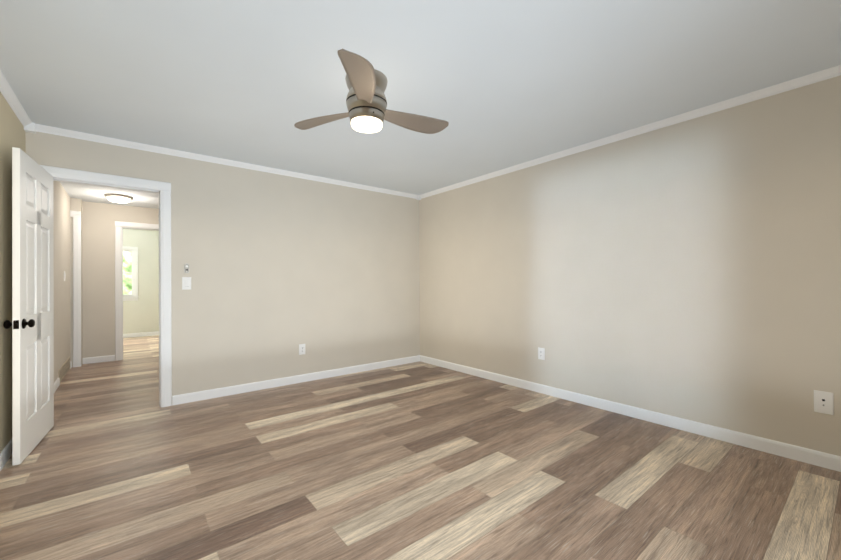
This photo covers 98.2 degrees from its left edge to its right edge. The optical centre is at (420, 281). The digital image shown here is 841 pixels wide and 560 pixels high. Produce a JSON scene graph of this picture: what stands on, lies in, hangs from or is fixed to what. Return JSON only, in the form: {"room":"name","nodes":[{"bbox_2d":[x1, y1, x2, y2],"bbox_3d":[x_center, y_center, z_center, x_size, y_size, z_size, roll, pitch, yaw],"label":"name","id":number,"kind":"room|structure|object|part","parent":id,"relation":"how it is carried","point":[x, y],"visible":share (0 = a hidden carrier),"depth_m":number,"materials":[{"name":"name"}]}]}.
{"room":"empty bedroom","nodes":[
{"label":"empty bedroom","id":0,"kind":"room"},
{"bbox_2d":[0,92,70,452],"bbox_3d":[-2.580,-0.041,2.103,0.120,2.440,8.210,0,0,-39],"label":"wall","id":1,"kind":"structure","parent":0,"point":[12,132],"depth_m":2.52,"materials":[{"name":"paint"}]},
{"bbox_2d":[0,439,11,470],"bbox_3d":[-1.574,1.123,0.957,0.013,0.090,4.940,0,0,-39],"label":"baseboard","id":2,"kind":"structure","parent":1,"relation":"attached to","point":[6,452],"depth_m":2.38,"materials":[{"name":"white wood"}]},
{"bbox_2d":[0,70,35,132],"bbox_3d":[-1.571,-1.238,0.982,0.058,0.068,4.940,0,0,-39],"label":"crown molding","id":3,"kind":"structure","parent":1,"relation":"attached to","point":[11,98],"depth_m":2.55,"materials":[{"name":"white wood"}]},
{"bbox_2d":[54,377,59,392],"bbox_3d":[-3.693,1.148,3.603,0.013,0.090,1.540,0,0,-39],"label":"baseboard","id":4,"kind":"structure","parent":1,"relation":"attached to","point":[56,384],"depth_m":4.04,"materials":[{"name":"white wood"}]},
{"bbox_2d":[58,356,69,381],"bbox_3d":[-4.502,1.108,4.608,0.008,0.160,1.020,0,0,-39],"label":"air vent","id":5,"kind":"object","parent":1,"relation":"in","point":[64,368],"visible":0.96,"depth_m":4.56,"materials":[{"name":"beige"}]},
{"bbox_2d":[70,198,82,366],"bbox_3d":[-4.922,0.018,5.211,0.110,2.380,0.190,0,0,-39],"label":"wall","id":6,"kind":"structure","parent":0,"point":[75,204],"depth_m":5.12,"materials":[{"name":"paint"}]},
{"bbox_2d":[70,210,80,366],"bbox_3d":[-4.857,0.107,5.130,0.110,2.200,0.017,0,0,-39],"label":"door frame","id":7,"kind":"structure","parent":6,"relation":"attached to","point":[76,215],"depth_m":5.13,"materials":[{"name":"white wood"}]},
{"bbox_2d":[59,181,158,208],"bbox_3d":[-3.134,-1.264,4.913,2.775,0.160,2.910,0,0,-39],"label":"ceiling","id":8,"kind":"structure","parent":0,"point":[88,193],"depth_m":4.95,"materials":[{"name":"paint"}]},
{"bbox_2d":[104,193,132,202],"bbox_3d":[-4.164,-1.132,5.029,0.310,0.090,0.310,0,0,-39],"label":"flush-mount light","id":9,"kind":"object","parent":8,"relation":"attached to","point":[118,198],"visible":1,"depth_m":4.95,"materials":[{"name":"white glass"}]},
{"bbox_3d":[-4.164,-1.117,5.029,0.256,0.060,0.256,0,0,-39],"label":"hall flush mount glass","id":10,"kind":"part","parent":9,"relation":"part of","materials":[{"name":"white glass"}]},
{"bbox_2d":[82,201,158,357],"bbox_3d":[-4.073,-0.013,6.090,2.535,2.440,0.120,0,0,-39],"label":"wall","id":11,"kind":"structure","parent":0,"point":[98,250],"depth_m":5.45,"materials":[{"name":"paint"}]},
{"bbox_2d":[83,355,114,363],"bbox_3d":[-4.787,1.163,5.421,0.360,0.090,0.013,0,0,-39],"label":"baseboard","id":12,"kind":"structure","parent":11,"relation":"attached to","point":[97,359],"depth_m":5.41,"materials":[{"name":"white wood"}]},
{"bbox_2d":[115,221,158,360],"bbox_3d":[-4.324,0.145,5.888,0.940,2.125,0.154,0,0,-39],"label":"door frame","id":13,"kind":"structure","parent":11,"relation":"attached to","point":[119,226],"depth_m":5.57,"materials":[{"name":"white wood"}]},
{"bbox_2d":[123,228,158,333],"bbox_3d":[-5.942,0.009,8.411,2.550,2.440,0.120,0,0,-39],"label":"wall","id":14,"kind":"structure","parent":0,"point":[141,314],"depth_m":8.15,"materials":[{"name":"paint"}]},
{"bbox_2d":[123,246,138,300],"bbox_3d":[-6.617,-0.167,7.814,0.910,1.185,0.120,0,0,-39],"label":"window","id":15,"kind":"structure","parent":14,"relation":"in","point":[133,296],"depth_m":8.04,"materials":[{"name":"white wood"}]},
{"bbox_2d":[123,331,158,337],"bbox_3d":[-5.882,1.184,8.362,2.490,0.090,0.013,0,0,-39],"label":"baseboard","id":16,"kind":"structure","parent":14,"relation":"attached to","point":[141,334],"depth_m":8.08,"materials":[{"name":"white wood"}]},
{"bbox_2d":[25,131,419,395],"bbox_3d":[-1.609,-0.037,4.182,3.995,2.440,0.120,0,0,-39],"label":"wall","id":17,"kind":"structure","parent":0,"point":[282,268],"depth_m":4.07,"materials":[{"name":"beige paint"}]},
{"bbox_2d":[12,147,53,464],"bbox_3d":[-2.796,0.160,2.644,0.035,2.034,0.762,0,0,-34],"label":"door","id":18,"kind":"structure","parent":17,"relation":"in","point":[33,299],"depth_m":2.53,"materials":[{"name":"white wood"}]},
{"bbox_2d":[3,319,34,328],"bbox_3d":[-2.606,0.278,2.363,0.140,0.066,0.105,0,0,-39],"label":"door knob","id":19,"kind":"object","parent":18,"relation":"attached to","point":[7,324],"depth_m":2.35,"materials":[{"name":"black metal"}]},
{"bbox_2d":[40,165,171,406],"bbox_3d":[-2.784,0.123,3.245,0.920,2.125,0.164,0,0,-39],"label":"door frame","id":20,"kind":"structure","parent":17,"relation":"attached to","point":[163,189],"depth_m":3.43,"materials":[{"name":"white wood"}]},
{"bbox_2d":[184,263,188,272],"bbox_3d":[-2.282,-0.126,3.554,0.040,0.098,0.019,0,0,-39],"label":"remote","id":21,"kind":"object","parent":17,"relation":"attached to","point":[186,267],"visible":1,"depth_m":3.55,"materials":[{"name":"white plastic"}]},
{"bbox_2d":[182,277,190,289],"bbox_3d":[-2.283,0.019,3.556,0.076,0.122,0.012,0,0,-39],"label":"switch plate","id":22,"kind":"object","parent":17,"relation":"attached to","point":[186,283],"visible":1,"depth_m":3.55,"materials":[{"name":"white plastic"}]},
{"bbox_2d":[34,124,419,199],"bbox_3d":[-1.565,-1.223,4.119,3.870,0.068,0.050,0,0,-39],"label":"crown molding","id":23,"kind":"structure","parent":17,"relation":"attached to","point":[39,128],"depth_m":3.62,"materials":[{"name":"white wood"}]},
{"bbox_2d":[172,355,419,405],"bbox_3d":[-1.200,1.137,4.414,3.000,0.090,0.013,0,0,-39],"label":"baseboard","id":24,"kind":"structure","parent":17,"relation":"attached to","point":[243,388],"depth_m":4.12,"materials":[{"name":"white wood"}]},
{"bbox_2d":[299,344,304,354],"bbox_3d":[-1.386,0.797,4.270,0.076,0.122,0.009,0,0,-39],"label":"outlet","id":25,"kind":"object","parent":17,"relation":"attached to","point":[301,349],"visible":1,"depth_m":4.26,"materials":[{"name":"white plastic"}]},
{"bbox_2d":[0,335,840,559],"bbox_3d":[-1.898,1.237,4.546,4.235,0.100,11.190,0,0,-39],"label":"floor","id":26,"kind":"structure","parent":0,"point":[419,460],"depth_m":2.12,"materials":[{"name":"plastic"}]},
{"bbox_2d":[0,0,840,194],"bbox_3d":[-0.035,-1.326,2.213,4.235,0.100,5.180,0,0,-39],"label":"ceiling","id":27,"kind":"structure","parent":0,"point":[497,85],"depth_m":2.19,"materials":[{"name":"paint"}]},
{"bbox_2d":[294,48,448,133],"bbox_3d":[-0.296,-1.119,2.381,0.966,0.310,1.019,0,0,-39],"label":"fan","id":28,"kind":"object","parent":27,"relation":"hanging from","point":[366,100],"visible":1,"depth_m":2.23,"materials":[{"name":"beige wood"}]},
{"bbox_3d":[-0.339,-0.981,2.299,0.196,0.035,0.196,0,0,-39],"label":"light glass","id":29,"kind":"part","parent":28,"relation":"part of","materials":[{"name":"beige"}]},
{"bbox_2d":[419,75,840,455],"bbox_3d":[1.579,-0.060,3.494,0.120,2.440,5.180,0,0,-39],"label":"wall","id":30,"kind":"structure","parent":0,"point":[689,269],"depth_m":2.88,"materials":[{"name":"beige paint"}]},
{"bbox_2d":[538,347,544,359],"bbox_3d":[1.258,0.754,3.793,0.009,0.122,0.076,0,0,-39],"label":"outlet","id":31,"kind":"object","parent":30,"relation":"attached to","point":[541,353],"visible":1,"depth_m":3.79,"materials":[{"name":"white plastic"}]},
{"bbox_2d":[420,355,840,471],"bbox_3d":[1.534,1.115,3.447,0.013,0.090,4.940,0,0,-39],"label":"baseboard","id":32,"kind":"structure","parent":30,"relation":"attached to","point":[811,456],"depth_m":2.87,"materials":[{"name":"white wood"}]},
{"bbox_2d":[420,65,840,199],"bbox_3d":[1.505,-1.248,3.446,0.052,0.062,4.940,0,0,-39],"label":"crown molding","id":33,"kind":"structure","parent":30,"relation":"attached to","point":[835,71],"depth_m":2.86,"materials":[{"name":"white wood"}]},
{"bbox_2d":[814,390,833,414],"bbox_3d":[2.494,0.749,2.252,0.007,0.135,0.082,0,0,-39],"label":"outlet plate","id":34,"kind":"object","parent":30,"relation":"attached to","point":[824,402],"visible":1,"depth_m":2.25,"materials":[{"name":"white plastic"}]},
{"label":"outside","id":35,"kind":"structure","parent":0,"visible":0},
{"bbox_2d":[123,251,131,293],"bbox_3d":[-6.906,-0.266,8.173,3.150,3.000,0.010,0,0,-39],"label":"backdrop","id":36,"kind":"structure","parent":35,"point":[127,267],"depth_m":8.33,"materials":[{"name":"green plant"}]}
]}

